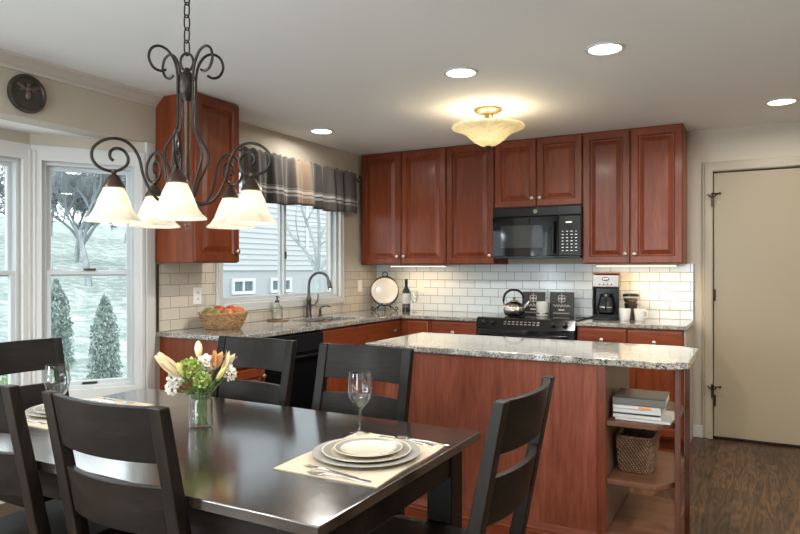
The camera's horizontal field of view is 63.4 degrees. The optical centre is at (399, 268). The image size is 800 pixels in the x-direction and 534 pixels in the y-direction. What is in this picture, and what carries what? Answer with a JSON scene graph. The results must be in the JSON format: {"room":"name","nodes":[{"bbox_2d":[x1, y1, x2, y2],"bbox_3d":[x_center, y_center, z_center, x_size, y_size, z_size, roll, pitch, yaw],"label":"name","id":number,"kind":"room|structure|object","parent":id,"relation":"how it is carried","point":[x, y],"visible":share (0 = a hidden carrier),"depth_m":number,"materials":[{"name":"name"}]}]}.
{"room":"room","nodes":[
{"label":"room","id":0,"kind":"room"},
{"bbox_2d":[0,128,29,503],"bbox_3d":[-2.529,0.269,3.326,0.120,2.137,1.200,0,0,29],"label":"wall","id":1,"kind":"structure","parent":0,"point":[5,134],"depth_m":3.79,"materials":[{"name":"paint"}]},
{"bbox_2d":[0,139,31,385],"bbox_3d":[-2.509,0.052,3.315,0.126,1.570,1.220,0,0,29],"label":"window","id":2,"kind":"structure","parent":1,"relation":"in","point":[11,152],"depth_m":3.78,"materials":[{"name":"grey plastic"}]},
{"bbox_2d":[0,119,98,138],"bbox_3d":[-2.422,-0.850,3.269,0.322,0.100,2.050,0,0,29],"label":"ceiling","id":3,"kind":"structure","parent":0,"point":[5,124],"depth_m":3.72,"materials":[{"name":"white paint"}]},
{"bbox_2d":[30,133,144,152],"bbox_3d":[-1.923,0.269,4.019,0.647,2.137,0.120,0,0,-26],"label":"wall","id":4,"kind":"structure","parent":0,"point":[35,139],"depth_m":3.94,"materials":[{"name":"paint"}]},
{"bbox_2d":[31,144,144,398],"bbox_3d":[-1.917,0.052,3.997,0.632,1.570,0.126,0,0,-26],"label":"window","id":5,"kind":"structure","parent":4,"relation":"in","point":[45,159],"depth_m":3.97,"materials":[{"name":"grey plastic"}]},
{"bbox_2d":[0,67,370,389],"bbox_3d":[-2.152,0.117,3.272,0.150,2.440,7.954,0,0,29],"label":"wall","id":6,"kind":"structure","parent":0,"point":[67,108],"depth_m":4.01,"materials":[{"name":"paint"}]},
{"bbox_2d":[7,74,46,112],"bbox_3d":[-1.966,-0.925,3.419,0.034,0.204,0.204,0,0,29],"label":"wall plaque","id":7,"kind":"object","parent":6,"relation":"attached to","point":[26,93],"visible":1,"depth_m":3.41,"materials":[{"name":"brown metal"}]},
{"bbox_2d":[0,48,162,107],"bbox_3d":[-2.720,-1.069,2.004,0.078,0.068,4.886,0,0,29],"label":"trim","id":8,"kind":"structure","parent":6,"relation":"attached to","point":[8,59],"depth_m":3.63,"materials":[{"name":"beige paint"}]},
{"bbox_2d":[145,142,154,388],"bbox_3d":[-1.656,0.268,4.160,0.162,2.139,0.067,0,0,29],"label":"trim","id":9,"kind":"structure","parent":6,"relation":"attached to","point":[149,147],"depth_m":4.11,"materials":[{"name":"grey paint"}]},
{"bbox_2d":[156,264,158,331],"bbox_3d":[-1.563,0.186,4.173,0.012,0.438,0.012,0,0,29],"label":"trim","id":10,"kind":"structure","parent":6,"relation":"attached to","point":[157,265],"depth_m":4.17,"materials":[{"name":"grey metal"}]},
{"bbox_2d":[194,288,201,304],"bbox_3d":[-1.395,0.188,4.464,0.008,0.116,0.072,0,0,29],"label":"wall outlet","id":11,"kind":"object","parent":6,"relation":"attached to","point":[197,291],"visible":1,"depth_m":4.46,"materials":[{"name":"white plastic"}]},
{"bbox_2d":[156,93,240,262],"bbox_3d":[-1.310,-0.570,4.246,0.380,1.061,0.398,0,0,29],"label":"upper cabinet","id":12,"kind":"object","parent":6,"relation":"attached to","point":[217,120],"visible":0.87,"depth_m":4.12,"materials":[{"name":"brown wood"}]},
{"bbox_2d":[158,263,376,330],"bbox_3d":[-0.901,0.182,5.378,0.008,0.446,2.741,0,0,29],"label":"backsplash","id":13,"kind":"structure","parent":6,"relation":"attached to","point":[177,281],"depth_m":4.52,"materials":[{"name":"beige tile"}]},
{"bbox_2d":[215,152,343,310],"bbox_3d":[-0.960,-0.278,5.356,0.126,1.190,1.635,0,0,29],"label":"window","id":14,"kind":"structure","parent":6,"relation":"in","point":[256,302],"depth_m":5.36,"materials":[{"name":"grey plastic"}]},
{"bbox_3d":[-0.855,-0.851,5.384,0.081,0.070,1.886,0,0,29],"label":"curtain rod","id":15,"kind":"object","parent":6,"relation":"attached to","visible":0},
{"bbox_2d":[239,144,356,213],"bbox_3d":[-0.769,-0.702,5.369,0.097,0.402,1.582,0,0,28],"label":"valance","id":16,"kind":"object","parent":15,"relation":"hanging from","point":[288,181],"visible":0.87,"depth_m":5.31,"materials":[{"name":"fabric"}]},
{"bbox_2d":[0,0,799,155],"bbox_3d":[0.449,-1.163,1.839,6.088,0.120,7.954,0,0,29],"label":"ceiling","id":17,"kind":"structure","parent":0,"point":[370,73],"depth_m":3.35,"materials":[{"name":"white paint"}]},
{"bbox_2d":[84,0,277,228],"bbox_3d":[-0.721,-0.617,2.218,0.609,0.972,0.597,0,0,29],"label":"chandelier","id":18,"kind":"object","parent":17,"relation":"hanging from","point":[160,209],"visible":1,"depth_m":2.16,"materials":[{"name":"brown metal"}]},
{"bbox_2d":[309,128,333,133],"bbox_3d":[-0.628,-1.099,5.180,0.196,0.009,0.196,0,0,29],"label":"recessed light","id":19,"kind":"object","parent":17,"relation":"in","point":[317,130],"visible":1,"depth_m":5.18,"materials":[{"name":"white glass"}]},
{"bbox_2d":[444,67,477,78],"bbox_3d":[0.343,-1.099,3.637,0.196,0.009,0.196,0,0,29],"label":"recessed light","id":20,"kind":"object","parent":17,"relation":"in","point":[458,72],"visible":1,"depth_m":3.62,"materials":[{"name":"white glass"}]},
{"bbox_2d":[452,105,524,150],"bbox_3d":[0.607,-0.957,4.468,0.500,0.293,0.500,0,0,29],"label":"flush ceiling light","id":21,"kind":"object","parent":17,"relation":"attached to","point":[487,132],"visible":1,"depth_m":4.37,"materials":[{"name":"beige glass"}]},
{"bbox_2d":[585,42,625,55],"bbox_3d":[1.026,-1.099,3.240,0.196,0.009,0.196,0,0,29],"label":"recessed light","id":22,"kind":"object","parent":17,"relation":"in","point":[603,48],"visible":1,"depth_m":3.23,"materials":[{"name":"white glass"}]},
{"bbox_2d":[765,98,798,105],"bbox_3d":[2.515,-1.099,4.267,0.196,0.009,0.196,0,0,29],"label":"recessed light","id":23,"kind":"object","parent":17,"relation":"in","point":[781,101],"visible":1,"depth_m":4.25,"materials":[{"name":"white glass"}]},
{"bbox_2d":[0,436,799,533],"bbox_3d":[0.277,1.397,1.933,6.480,0.120,7.954,0,0,29],"label":"floor","id":24,"kind":"structure","parent":0,"point":[737,487],"depth_m":3.90,"materials":[{"name":"brown wood"}]},
{"bbox_2d":[0,337,68,507],"bbox_3d":[-1.572,0.837,2.870,0.594,1.000,0.470,0,0,29],"label":"dining chair","id":25,"kind":"object","parent":24,"relation":"on","point":[20,356],"visible":0.27,"depth_m":3.06,"materials":[{"name":"brown wood"}]},
{"bbox_2d":[0,384,134,533],"bbox_3d":[-1.193,0.837,2.196,0.470,1.000,0.594,0,0,29],"label":"dining chair","id":26,"kind":"object","parent":24,"relation":"on","point":[19,475],"visible":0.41,"depth_m":1.92,"materials":[{"name":"brown wood"}]},
{"bbox_2d":[42,390,191,533],"bbox_3d":[-0.653,0.837,1.902,0.470,1.000,0.594,0,0,29],"label":"dining chair","id":27,"kind":"object","parent":24,"relation":"on","point":[129,433],"visible":0.88,"depth_m":1.65,"materials":[{"name":"brown wood"}]},
{"bbox_2d":[160,337,266,395],"bbox_3d":[-1.193,0.888,4.160,0.655,0.898,0.305,0,0,29],"label":"base cabinet","id":28,"kind":"object","parent":24,"relation":"on","point":[176,349],"visible":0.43,"depth_m":4.08,"materials":[{"name":"brown wood"}]},
{"bbox_2d":[157,309,494,340],"bbox_3d":[-0.314,0.422,5.048,1.354,0.031,2.750,0,0,29],"label":"countertop","id":29,"kind":"structure","parent":28,"relation":"on","point":[261,329],"depth_m":4.91,"materials":[{"name":"stone"}]},
{"bbox_2d":[198,311,247,329],"bbox_3d":[-1.198,0.347,4.384,0.336,0.118,0.253,0,0,0],"label":"fruit basket","id":30,"kind":"object","parent":29,"relation":"on","point":[212,321],"visible":0.91,"depth_m":4.30,"materials":[{"name":"wicker"}]},
{"bbox_2d":[267,319,288,320],"bbox_3d":[-0.954,0.402,5.075,0.170,0.010,0.170,0,0,29],"label":"tray","id":31,"kind":"object","parent":29,"relation":"on","point":[267,319],"visible":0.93,"depth_m":5.02,"materials":[{"name":"wood"}]},
{"bbox_2d":[271,296,282,319],"bbox_3d":[-0.962,0.305,5.068,0.090,0.190,0.090,0,0,29],"label":"soap bottle","id":32,"kind":"object","parent":31,"relation":"on","point":[277,297],"visible":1,"depth_m":5.05,"materials":[{"name":"clear glass"}]},
{"bbox_2d":[305,271,332,316],"bbox_3d":[-0.677,0.214,5.446,0.237,0.386,0.075,0,0,6],"label":"faucet","id":33,"kind":"object","parent":29,"relation":"on","point":[308,299],"visible":1,"depth_m":5.43,"materials":[{"name":"grey metal"}]},
{"bbox_2d":[371,272,398,310],"bbox_3d":[-0.149,0.218,6.308,0.278,0.378,0.239,0,0,1],"label":"plate stand","id":34,"kind":"object","parent":29,"relation":"on","point":[389,305],"visible":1,"depth_m":6.32,"materials":[{"name":"white ceramic"}]},
{"bbox_2d":[371,277,398,303],"bbox_3d":[-0.149,0.212,6.309,0.270,0.260,0.076,0,0,1],"label":"plate","id":35,"kind":"object","parent":34,"relation":"on","point":[384,290],"visible":1,"depth_m":6.32,"materials":[{"name":"grey ceramic"}]},
{"bbox_2d":[402,279,409,311],"bbox_3d":[0.058,0.251,6.053,0.077,0.312,0.078,0,0,29],"label":"wine bottle","id":36,"kind":"object","parent":29,"relation":"on","point":[406,292],"visible":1,"depth_m":6.02,"materials":[{"name":"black glass"}]},
{"bbox_2d":[0,388,479,533],"bbox_3d":[-0.707,0.956,2.285,1.731,0.762,0.968,0,0,29],"label":"dining table","id":37,"kind":"object","parent":24,"relation":"on","point":[231,484],"visible":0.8,"depth_m":1.94,"materials":[{"name":"brown wood"}]},
{"bbox_2d":[25,397,153,428],"bbox_3d":[-1.299,0.573,2.605,0.350,0.004,0.470,0,0,29],"label":"placemat","id":38,"kind":"object","parent":37,"relation":"on","point":[39,419],"visible":0.19,"depth_m":2.49,"materials":[{"name":"fabric"}]},
{"bbox_2d":[25,399,116,416],"bbox_3d":[-1.315,0.563,2.597,0.330,0.016,0.330,0,0,29],"label":"charger plate","id":39,"kind":"object","parent":38,"relation":"on","point":[29,411],"visible":0.16,"depth_m":2.52,"materials":[{"name":"grey ceramic"}]},
{"bbox_2d":[189,388,212,428],"bbox_3d":[-0.724,0.508,2.354,0.084,0.132,0.084,0,0,29],"label":"vase","id":40,"kind":"object","parent":37,"relation":"on","point":[194,426],"visible":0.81,"depth_m":2.35,"materials":[{"name":"clear glass"}]},
{"bbox_2d":[166,373,194,397],"bbox_3d":[-0.775,0.464,2.342,0.143,0.200,0.064,0,0,5],"label":"flower","id":41,"kind":"object","parent":40,"relation":"in","point":[178,379],"visible":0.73,"depth_m":2.34,"materials":[{"name":"white plant"}]},
{"bbox_2d":[154,351,206,423],"bbox_3d":[-0.788,0.429,2.323,0.182,0.268,0.045,0,0,-7],"label":"lily","id":42,"kind":"object","parent":40,"relation":"in","point":[164,361],"visible":0.93,"depth_m":2.31,"materials":[{"name":"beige plant"}]},
{"bbox_2d":[165,380,207,423],"bbox_3d":[-0.776,0.481,2.351,0.152,0.165,0.050,0,0,-19],"label":"flower","id":43,"kind":"object","parent":40,"relation":"in","point":[168,389],"visible":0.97,"depth_m":2.33,"materials":[{"name":"white plant"}]},
{"bbox_2d":[176,356,202,424],"bbox_3d":[-0.755,0.439,2.322,0.090,0.250,0.085,0,0,-37],"label":"hydrangea","id":44,"kind":"object","parent":40,"relation":"in","point":[196,367],"visible":0.91,"depth_m":2.31,"materials":[{"name":"green plant"}]},
{"bbox_2d":[176,363,205,422],"bbox_3d":[-0.747,0.448,2.324,0.113,0.232,0.025,0,0,-36],"label":"bud","id":45,"kind":"object","parent":40,"relation":"in","point":[179,366],"visible":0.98,"depth_m":2.30,"materials":[{"name":"yellow plant"}]},
{"bbox_2d":[194,341,202,423],"bbox_3d":[-0.740,0.413,2.371,0.026,0.300,0.041,0,0,-4],"label":"bud","id":46,"kind":"object","parent":40,"relation":"in","point":[198,348],"visible":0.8,"depth_m":2.37,"materials":[{"name":"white plant"}]},
{"bbox_2d":[179,378,220,413],"bbox_3d":[-0.730,0.459,2.351,0.155,0.132,0.138,0,0,-27],"label":"greenery sprig","id":47,"kind":"object","parent":40,"relation":"in","point":[212,379],"visible":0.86,"depth_m":2.34,"materials":[{"name":"green plant"}]},
{"bbox_2d":[192,371,210,424],"bbox_3d":[-0.706,0.463,2.308,0.073,0.200,0.072,0,0,29],"label":"hydrangea","id":48,"kind":"object","parent":40,"relation":"in","point":[198,375],"visible":1,"depth_m":2.30,"materials":[{"name":"green plant"}]},
{"bbox_2d":[197,353,213,422],"bbox_3d":[-0.708,0.437,2.362,0.074,0.253,0.072,0,0,-29],"label":"carnation","id":49,"kind":"object","parent":40,"relation":"in","point":[205,359],"visible":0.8,"depth_m":2.35,"materials":[{"name":"white plant"}]},
{"bbox_2d":[195,350,224,423],"bbox_3d":[-0.685,0.429,2.345,0.109,0.269,0.046,0,0,-16],"label":"lily","id":50,"kind":"object","parent":40,"relation":"in","point":[217,359],"visible":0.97,"depth_m":2.35,"materials":[{"name":"orange plant"}]},
{"bbox_2d":[197,367,226,415],"bbox_3d":[-0.684,0.457,2.335,0.128,0.213,0.023,0,0,10],"label":"bud","id":51,"kind":"object","parent":40,"relation":"in","point":[221,373],"visible":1,"depth_m":2.32,"materials":[{"name":"yellow plant"}]},
{"bbox_2d":[193,364,236,424],"bbox_3d":[-0.672,0.456,2.366,0.152,0.217,0.051,0,0,1],"label":"flower","id":52,"kind":"object","parent":40,"relation":"in","point":[232,369],"visible":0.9,"depth_m":2.36,"materials":[{"name":"white plant"}]},
{"bbox_2d":[203,351,237,403],"bbox_3d":[-0.668,0.431,2.360,0.152,0.267,0.042,0,0,-11],"label":"lily","id":53,"kind":"object","parent":40,"relation":"in","point":[228,360],"visible":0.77,"depth_m":2.36,"materials":[{"name":"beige plant"}]},
{"bbox_2d":[273,432,445,487],"bbox_3d":[-0.104,0.573,1.987,0.350,0.004,0.470,0,0,28],"label":"placemat","id":54,"kind":"object","parent":37,"relation":"on","point":[378,476],"visible":0.38,"depth_m":1.85,"materials":[{"name":"fabric"}]},
{"bbox_2d":[306,470,371,482],"bbox_3d":[-0.167,0.568,1.773,0.200,0.008,0.023,0,0,26],"label":"fork","id":55,"kind":"object","parent":54,"relation":"on","point":[312,471],"visible":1,"depth_m":1.77,"materials":[{"name":"silver metal"}]},
{"bbox_2d":[347,372,372,434],"bbox_3d":[-0.139,0.467,2.246,0.088,0.215,0.088,0,0,29],"label":"wine glass","id":56,"kind":"object","parent":54,"relation":"on","point":[367,432],"visible":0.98,"depth_m":2.25,"materials":[{"name":"clear glass"}]},
{"bbox_2d":[347,372,372,408],"bbox_3d":[-0.139,0.423,2.246,0.088,0.127,0.088,0,0,29],"label":"bowl","id":57,"kind":"object","parent":56,"relation":"on","point":[349,372],"depth_m":2.24,"materials":[{"name":"clear glass"}]},
{"bbox_2d":[312,436,419,466],"bbox_3d":[-0.102,0.563,1.980,0.330,0.016,0.330,0,0,29],"label":"charger plate","id":58,"kind":"object","parent":54,"relation":"on","point":[317,453],"visible":0.45,"depth_m":1.90,"materials":[{"name":"grey ceramic"}]},
{"bbox_2d":[322,437,410,461],"bbox_3d":[-0.102,0.557,1.980,0.274,0.017,0.274,0,0,29],"label":"dinner plate","id":59,"kind":"object","parent":58,"relation":"on","point":[328,449],"visible":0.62,"depth_m":1.93,"materials":[{"name":"beige ceramic"}]},
{"bbox_2d":[334,437,402,457],"bbox_3d":[-0.097,0.551,1.982,0.210,0.017,0.210,0,0,29],"label":"salad plate","id":60,"kind":"object","parent":59,"relation":"on","point":[363,447],"visible":1,"depth_m":2.00,"materials":[{"name":"beige ceramic"}]},
{"bbox_2d":[210,335,296,406],"bbox_3d":[-0.819,0.837,2.928,0.470,1.000,0.594,0,0,29],"label":"dining chair","id":61,"kind":"object","parent":24,"relation":"on","point":[272,354],"visible":0.4,"depth_m":3.13,"materials":[{"name":"brown wood"}]},
{"bbox_2d":[264,330,322,409],"bbox_3d":[-0.950,0.892,4.553,0.652,0.890,0.610,0,0,29],"label":"dishwasher","id":62,"kind":"object","parent":24,"relation":"on","point":[307,348],"visible":0.19,"depth_m":4.47,"materials":[{"name":"black metal"}]},
{"bbox_2d":[312,319,384,393],"bbox_3d":[-0.600,0.888,5.236,0.655,0.898,0.908,0,0,29],"label":"base cabinet","id":63,"kind":"object","parent":24,"relation":"on","point":[360,334],"visible":0.15,"depth_m":5.05,"materials":[{"name":"brown wood"}]},
{"bbox_2d":[312,343,413,517],"bbox_3d":[-0.274,0.837,2.611,0.470,1.000,0.594,0,0,29],"label":"dining chair","id":64,"kind":"object","parent":24,"relation":"on","point":[394,365],"visible":0.41,"depth_m":2.83,"materials":[{"name":"brown wood"}]},
{"bbox_2d":[384,319,399,338],"bbox_3d":[-0.312,0.888,5.759,0.655,0.898,0.283,0,0,29],"label":"base cabinet","id":65,"kind":"object","parent":24,"relation":"on","point":[392,327],"visible":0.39,"depth_m":5.59,"materials":[{"name":"brown wood"}]},
{"bbox_2d":[400,318,431,335],"bbox_3d":[0.266,0.888,5.912,0.310,0.898,0.640,0,0,29],"label":"base cabinet","id":66,"kind":"object","parent":24,"relation":"on","point":[407,326],"visible":0.08,"depth_m":5.66,"materials":[{"name":"brown wood"}]},
{"bbox_2d":[432,320,478,334],"bbox_3d":[0.592,0.888,5.733,0.430,0.898,0.640,0,0,29],"label":"base cabinet","id":67,"kind":"object","parent":24,"relation":"on","point":[438,326],"visible":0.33,"depth_m":5.47,"materials":[{"name":"brown wood"}]},
{"bbox_2d":[368,375,554,533],"bbox_3d":[0.141,0.837,1.961,0.594,1.000,0.470,0,0,29],"label":"dining chair","id":68,"kind":"object","parent":24,"relation":"on","point":[514,422],"visible":1,"depth_m":1.76,"materials":[{"name":"brown wood"}]},
{"bbox_2d":[372,352,689,533],"bbox_3d":[0.667,0.888,3.432,1.555,0.898,0.644,0,0,29],"label":"kitchen island","id":69,"kind":"object","parent":24,"relation":"on","point":[580,487],"visible":0.65,"depth_m":3.08,"materials":[{"name":"brown wood"}]},
{"bbox_2d":[365,332,698,369],"bbox_3d":[0.682,0.422,3.450,1.621,0.032,0.698,0,0,29],"label":"island countertop","id":70,"kind":"structure","parent":69,"relation":"on","point":[646,356],"depth_m":3.30,"materials":[{"name":"stone"}]},
{"bbox_2d":[615,427,659,473],"bbox_3d":[1.149,0.867,3.126,0.180,0.172,0.276,0,0,29],"label":"storage basket","id":71,"kind":"object","parent":69,"relation":"on","point":[637,451],"visible":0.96,"depth_m":3.02,"materials":[{"name":"wicker"}]},
{"bbox_2d":[615,411,673,424],"bbox_3d":[1.151,0.682,3.014,0.235,0.012,0.250,0,0,31],"label":"magazine","id":72,"kind":"object","parent":69,"relation":"on","point":[668,418],"visible":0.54,"depth_m":2.92,"materials":[{"name":"paper"}]},
{"bbox_2d":[613,409,665,420],"bbox_3d":[1.123,0.669,3.024,0.205,0.015,0.235,0,0,28],"label":"magazine","id":73,"kind":"object","parent":72,"relation":"on","point":[664,412],"visible":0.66,"depth_m":2.92,"materials":[{"name":"paper"}]},
{"bbox_2d":[613,411,659,416],"bbox_3d":[1.122,0.657,3.027,0.200,0.007,0.235,0,0,29],"label":"magazine","id":74,"kind":"object","parent":73,"relation":"on","point":[613,411],"visible":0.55,"depth_m":2.92,"materials":[{"name":"paper"}]},
{"bbox_2d":[613,407,664,415],"bbox_3d":[1.123,0.645,3.025,0.205,0.017,0.235,0,0,28],"label":"magazine","id":75,"kind":"object","parent":74,"relation":"on","point":[614,408],"visible":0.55,"depth_m":2.92,"materials":[{"name":"paper"}]},
{"bbox_2d":[613,404,662,411],"bbox_3d":[1.126,0.628,3.025,0.205,0.016,0.236,0,0,30],"label":"magazine","id":76,"kind":"object","parent":75,"relation":"on","point":[614,405],"visible":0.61,"depth_m":2.92,"materials":[{"name":"paper"}]},
{"bbox_2d":[613,388,669,408],"bbox_3d":[1.131,0.603,3.027,0.225,0.034,0.240,0,0,27],"label":"book","id":77,"kind":"object","parent":76,"relation":"on","point":[623,396],"visible":1,"depth_m":2.96,"materials":[{"name":"paper"}]},
{"bbox_2d":[606,451,684,490],"bbox_3d":[1.207,0.966,3.137,0.284,0.023,0.600,0,0,29],"label":"shelf","id":78,"kind":"object","parent":69,"relation":"attached to","point":[662,477],"depth_m":2.96,"materials":[{"name":"brown wood"}]},
{"bbox_2d":[606,401,684,430],"bbox_3d":[1.207,0.701,3.137,0.284,0.023,0.600,0,0,29],"label":"shelf","id":79,"kind":"object","parent":69,"relation":"attached to","point":[610,419],"depth_m":2.90,"materials":[{"name":"brown wood"}]},
{"bbox_2d":[476,312,591,340],"bbox_3d":[1.126,0.857,5.411,0.820,0.921,0.718,0,0,29],"label":"range","id":80,"kind":"object","parent":24,"relation":"on","point":[497,324],"visible":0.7,"depth_m":5.16,"materials":[{"name":"black metal"}]},
{"bbox_2d":[502,289,529,315],"bbox_3d":[0.973,0.282,5.478,0.179,0.228,0.201,0,0,-43],"label":"kettle","id":81,"kind":"object","parent":80,"relation":"on","point":[513,307],"visible":1,"depth_m":5.44,"materials":[{"name":"silver metal"}]},
{"bbox_2d":[478,327,574,339],"bbox_3d":[0.979,0.762,5.143,0.796,0.550,0.106,0,0,29],"label":"oven","id":82,"kind":"object","parent":80,"relation":"in","point":[521,332],"depth_m":5.11,"materials":[{"name":"black metal"}]},
{"bbox_2d":[522,292,545,314],"bbox_3d":[1.157,0.299,5.608,0.203,0.198,0.035,0,0,29],"label":"chalkboard sign","id":83,"kind":"object","parent":80,"relation":"on","point":[533,297],"visible":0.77,"depth_m":5.61,"materials":[{"name":"black"}]},
{"bbox_2d":[478,312,591,321],"bbox_3d":[1.152,0.412,5.458,0.820,0.030,0.612,0,0,29],"label":"cooktop","id":84,"kind":"object","parent":80,"relation":"in","point":[497,316],"depth_m":5.28,"materials":[{"name":"black glass"}]},
{"bbox_2d":[536,301,547,315],"bbox_3d":[1.195,0.336,5.433,0.099,0.120,0.099,0,0,29],"label":"jar","id":85,"kind":"object","parent":80,"relation":"on","point":[541,306],"visible":1,"depth_m":5.39,"materials":[{"name":"white ceramic"}]},
{"bbox_2d":[550,292,573,315],"bbox_3d":[1.373,0.298,5.490,0.204,0.200,0.036,0,0,29],"label":"chalkboard sign","id":86,"kind":"object","parent":80,"relation":"on","point":[561,303],"visible":1,"depth_m":5.48,"materials":[{"name":"black"}]},
{"bbox_2d":[577,326,691,455],"bbox_3d":[1.836,0.888,5.053,0.766,0.898,0.649,0,0,29],"label":"base cabinet","id":87,"kind":"object","parent":24,"relation":"on","point":[639,378],"depth_m":4.74,"materials":[{"name":"brown wood"}]},
{"bbox_2d":[576,318,694,329],"bbox_3d":[1.849,0.422,5.063,0.784,0.031,0.637,0,0,29],"label":"countertop","id":88,"kind":"structure","parent":87,"relation":"on","point":[649,323],"depth_m":4.87,"materials":[{"name":"stone"}]},
{"bbox_2d":[592,272,620,319],"bbox_3d":[1.665,0.218,5.223,0.210,0.377,0.255,0,0,21],"label":"coffee maker","id":89,"kind":"object","parent":88,"relation":"on","point":[605,285],"visible":0.97,"depth_m":5.15,"materials":[{"name":"black plastic"}]},
{"bbox_2d":[619,308,630,320],"bbox_3d":[1.774,0.360,5.115,0.094,0.092,0.108,0,0,7],"label":"coffee cup","id":90,"kind":"object","parent":88,"relation":"on","point":[624,313],"visible":1,"depth_m":5.07,"materials":[{"name":"white ceramic"}]},
{"bbox_2d":[623,293,638,319],"bbox_3d":[1.862,0.302,5.219,0.125,0.209,0.124,0,0,29],"label":"coffee grinder","id":91,"kind":"object","parent":88,"relation":"on","point":[631,303],"visible":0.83,"depth_m":5.17,"materials":[{"name":"grey metal"}]},
{"bbox_2d":[634,309,647,320],"bbox_3d":[1.880,0.360,5.065,0.094,0.092,0.108,0,0,6],"label":"coffee cup","id":92,"kind":"object","parent":88,"relation":"on","point":[640,314],"visible":1,"depth_m":5.04,"materials":[{"name":"white ceramic"}]},
{"bbox_2d":[398,121,799,435],"bbox_3d":[2.332,0.117,5.256,5.788,2.440,0.150,0,0,29],"label":"wall","id":93,"kind":"structure","parent":0,"point":[781,139],"depth_m":5.14,"materials":[{"name":"paint"}]},
{"bbox_2d":[362,147,448,264],"bbox_3d":[0.096,-0.570,6.182,0.902,1.061,0.385,0,0,29],"label":"upper cabinet","id":94,"kind":"object","parent":93,"relation":"attached to","point":[404,193],"visible":0.95,"depth_m":6.03,"materials":[{"name":"brown wood"}]},
{"bbox_2d":[447,144,507,264],"bbox_3d":[0.693,-0.570,5.853,0.456,1.061,0.385,0,0,29],"label":"upper cabinet","id":95,"kind":"object","parent":93,"relation":"attached to","point":[470,168],"visible":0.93,"depth_m":5.71,"materials":[{"name":"brown wood"}]},
{"bbox_2d":[377,264,692,319],"bbox_3d":[1.053,0.182,5.870,2.940,0.446,0.008,0,0,29],"label":"backsplash","id":96,"kind":"structure","parent":93,"relation":"attached to","point":[666,292],"depth_m":5.79,"materials":[{"name":"white tile"}]},
{"bbox_2d":[495,133,582,208],"bbox_3d":[1.223,-0.809,5.561,0.751,0.582,0.385,0,0,29],"label":"upper cabinet","id":97,"kind":"object","parent":93,"relation":"attached to","point":[543,171],"visible":0.92,"depth_m":5.41,"materials":[{"name":"brown wood"}]},
{"bbox_2d":[493,205,582,258],"bbox_3d":[1.207,-0.300,5.522,0.752,0.425,0.462,0,0,29],"label":"microwave","id":98,"kind":"object","parent":97,"relation":"attached to","point":[549,232],"visible":0.99,"depth_m":5.36,"materials":[{"name":"black metal"}]},
{"bbox_2d":[583,123,686,263],"bbox_3d":[1.881,-0.570,5.198,0.749,1.061,0.385,0,0,29],"label":"upper cabinet","id":99,"kind":"object","parent":93,"relation":"attached to","point":[635,179],"visible":0.99,"depth_m":5.05,"materials":[{"name":"brown wood"}]},
{"bbox_2d":[595,264,677,265],"bbox_3d":[1.886,-0.029,5.184,0.620,0.018,0.060,0,0,29],"label":"light","id":100,"kind":"object","parent":99,"relation":"attached to","point":[595,264],"visible":0.91,"depth_m":5.15,"materials":[{"name":"grey paint"}]},
{"bbox_2d":[702,156,799,447],"bbox_3d":[2.883,0.248,4.903,1.071,2.178,0.235,0,0,29],"label":"door","id":101,"kind":"structure","parent":93,"relation":"in","point":[754,395],"depth_m":4.98,"materials":[{"name":"beige paint"}]},
{"label":"outside","id":102,"kind":"structure","parent":0,"visible":0},
{"bbox_2d":[0,217,125,384],"bbox_3d":[-12.737,-0.500,16.152,30.000,4.408,44.000,0,0,29],"label":"ground","id":103,"kind":"structure","parent":102,"point":[106,247],"depth_m":14.94,"materials":[{"name":"white snow"}]},
{"bbox_2d":[0,166,4,224],"bbox_3d":[-13.796,-2.695,21.502,3.603,4.057,3.038,0,0,-29],"label":"bare tree","id":104,"kind":"object","parent":103,"relation":"on","point":[2,178],"visible":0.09,"depth_m":21.65,"materials":[{"name":"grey plant"}]},
{"bbox_2d":[51,278,76,366],"bbox_3d":[-4.394,0.738,8.273,0.460,1.246,0.456,0,0,29],"label":"conical shrub","id":105,"kind":"object","parent":103,"relation":"on","point":[58,329],"visible":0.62,"depth_m":8.25,"materials":[{"name":"green plant"}]},
{"bbox_2d":[51,171,118,262],"bbox_3d":[-9.366,-1.604,19.321,3.878,3.038,2.540,0,0,-10],"label":"bare tree","id":106,"kind":"object","parent":103,"relation":"on","point":[83,209],"visible":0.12,"depth_m":19.02,"materials":[{"name":"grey plant"}]},
{"bbox_2d":[51,171,125,285],"bbox_3d":[-6.950,-1.466,15.754,3.685,3.954,3.209,0,0,-38],"label":"bare tree","id":107,"kind":"object","parent":103,"relation":"on","point":[70,180],"visible":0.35,"depth_m":15.16,"materials":[{"name":"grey plant"}]},
{"bbox_2d":[86,294,124,378],"bbox_3d":[-3.648,0.887,7.994,0.420,1.182,0.421,0,0,29],"label":"conical shrub","id":108,"kind":"object","parent":103,"relation":"on","point":[102,315],"visible":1,"depth_m":7.93,"materials":[{"name":"green plant"}]},
{"bbox_2d":[223,173,325,296],"bbox_3d":[-2.475,-2.080,20.945,2.650,6.835,12.000,0,0,29],"label":"house","id":109,"kind":"structure","parent":103,"relation":"on","point":[256,271],"depth_m":16.78,"materials":[{"name":"grey plastic"}]},
{"bbox_2d":[277,204,325,291],"bbox_3d":[-1.202,-0.037,8.960,1.406,3.455,0.557,0,0,6],"label":"bare tree","id":110,"kind":"object","parent":103,"relation":"on","point":[316,266],"visible":0.44,"depth_m":9.00,"materials":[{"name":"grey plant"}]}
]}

